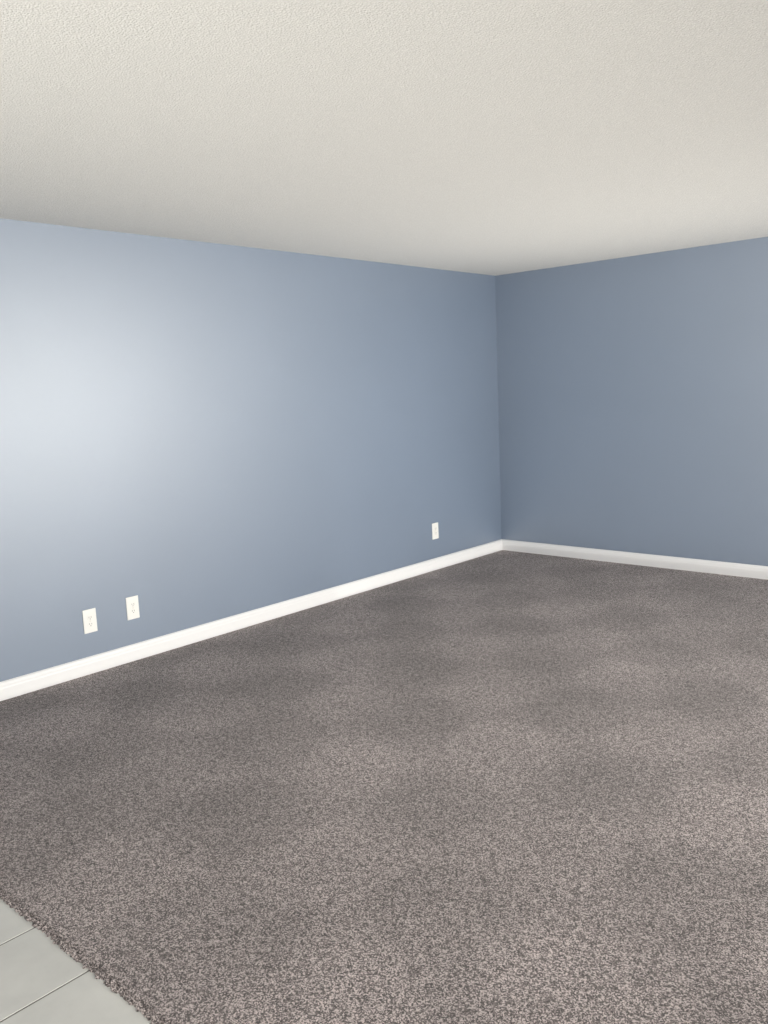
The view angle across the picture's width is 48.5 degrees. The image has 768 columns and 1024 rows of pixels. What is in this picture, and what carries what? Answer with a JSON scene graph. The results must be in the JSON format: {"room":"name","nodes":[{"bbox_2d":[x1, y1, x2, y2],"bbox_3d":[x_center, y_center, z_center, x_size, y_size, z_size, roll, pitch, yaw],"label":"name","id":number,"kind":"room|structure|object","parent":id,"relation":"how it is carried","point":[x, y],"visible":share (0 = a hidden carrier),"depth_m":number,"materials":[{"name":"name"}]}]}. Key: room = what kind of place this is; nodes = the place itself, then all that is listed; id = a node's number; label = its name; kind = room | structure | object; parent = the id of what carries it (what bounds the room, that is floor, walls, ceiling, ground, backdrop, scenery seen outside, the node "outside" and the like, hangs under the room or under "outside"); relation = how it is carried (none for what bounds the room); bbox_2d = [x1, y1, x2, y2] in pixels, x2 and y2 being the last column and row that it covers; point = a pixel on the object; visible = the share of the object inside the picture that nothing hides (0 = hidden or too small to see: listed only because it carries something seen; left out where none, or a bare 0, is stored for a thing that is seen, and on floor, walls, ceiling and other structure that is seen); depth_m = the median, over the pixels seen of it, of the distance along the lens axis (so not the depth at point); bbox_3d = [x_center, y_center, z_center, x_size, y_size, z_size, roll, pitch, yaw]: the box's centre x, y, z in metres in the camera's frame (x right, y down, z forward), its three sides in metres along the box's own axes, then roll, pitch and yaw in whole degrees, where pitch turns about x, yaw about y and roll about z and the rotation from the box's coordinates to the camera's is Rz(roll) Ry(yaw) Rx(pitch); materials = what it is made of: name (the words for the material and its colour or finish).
{"room":"empty living room","nodes":[
{"label":"empty living room","id":0,"kind":"room"},
{"bbox_2d":[0,899,153,1023],"bbox_3d":[-2.309,1.431,1.554,3.400,0.021,3.200,5,11,42],"label":"floor","id":1,"kind":"structure","parent":0,"point":[36,964],"depth_m":2.25,"materials":[{"name":"beige ceramic"}]},
{"bbox_2d":[0,218,501,681],"bbox_3d":[-1.890,-0.277,4.534,0.150,2.540,8.900,5,11,42],"label":"wall","id":2,"kind":"structure","parent":0,"point":[194,433],"depth_m":5.34,"materials":[{"name":"blue paint"}]},
{"bbox_2d":[82,608,97,633],"bbox_3d":[-1.646,0.610,4.774,0.009,0.134,0.080,5,11,42],"label":"electrical outlet","id":3,"kind":"object","parent":2,"relation":"attached to","point":[89,621],"visible":1,"depth_m":4.77,"materials":[{"name":"white plastic"}]},
{"bbox_2d":[126,595,139,619],"bbox_3d":[-1.465,0.559,4.973,0.009,0.134,0.080,5,11,42],"label":"electrical outlet","id":4,"kind":"object","parent":2,"relation":"attached to","point":[132,605],"visible":1,"depth_m":4.97,"materials":[{"name":"white plastic"}]},
{"bbox_2d":[0,539,503,700],"bbox_3d":[-1.776,0.887,4.649,0.015,0.097,8.600,5,11,42],"label":"baseboard","id":5,"kind":"structure","parent":2,"relation":"attached to","point":[34,681],"depth_m":5.43,"materials":[{"name":"white wood"}]},
{"bbox_2d":[432,522,438,539],"bbox_3d":[0.425,0.157,7.056,0.009,0.134,0.080,5,11,42],"label":"electrical outlet","id":6,"kind":"object","parent":2,"relation":"attached to","point":[435,533],"visible":1,"depth_m":7.05,"materials":[{"name":"white plastic"}]},
{"bbox_2d":[0,550,767,1023],"bbox_3d":[0.530,1.145,2.606,6.202,0.032,8.600,5,11,42],"label":"floor","id":7,"kind":"structure","parent":0,"point":[504,786],"depth_m":3.12,"materials":[{"name":"grey carpet"}]},
{"bbox_2d":[0,0,767,275],"bbox_3d":[0.420,-1.353,2.239,6.500,0.150,8.900,5,11,42],"label":"ceiling","id":8,"kind":"structure","parent":0,"point":[494,137],"depth_m":3.03,"materials":[{"name":"white paint"}]},
{"bbox_2d":[495,237,767,565],"bbox_3d":[3.387,-0.673,5.638,6.200,2.540,0.150,5,11,42],"label":"wall","id":9,"kind":"structure","parent":0,"point":[633,402],"depth_m":6.74,"materials":[{"name":"blue paint"}]},
{"bbox_2d":[504,539,767,579],"bbox_3d":[3.388,0.497,5.744,6.150,0.097,0.015,5,11,42],"label":"baseboard","id":10,"kind":"structure","parent":9,"relation":"attached to","point":[679,563],"depth_m":6.89,"materials":[{"name":"white wood"}]}
]}

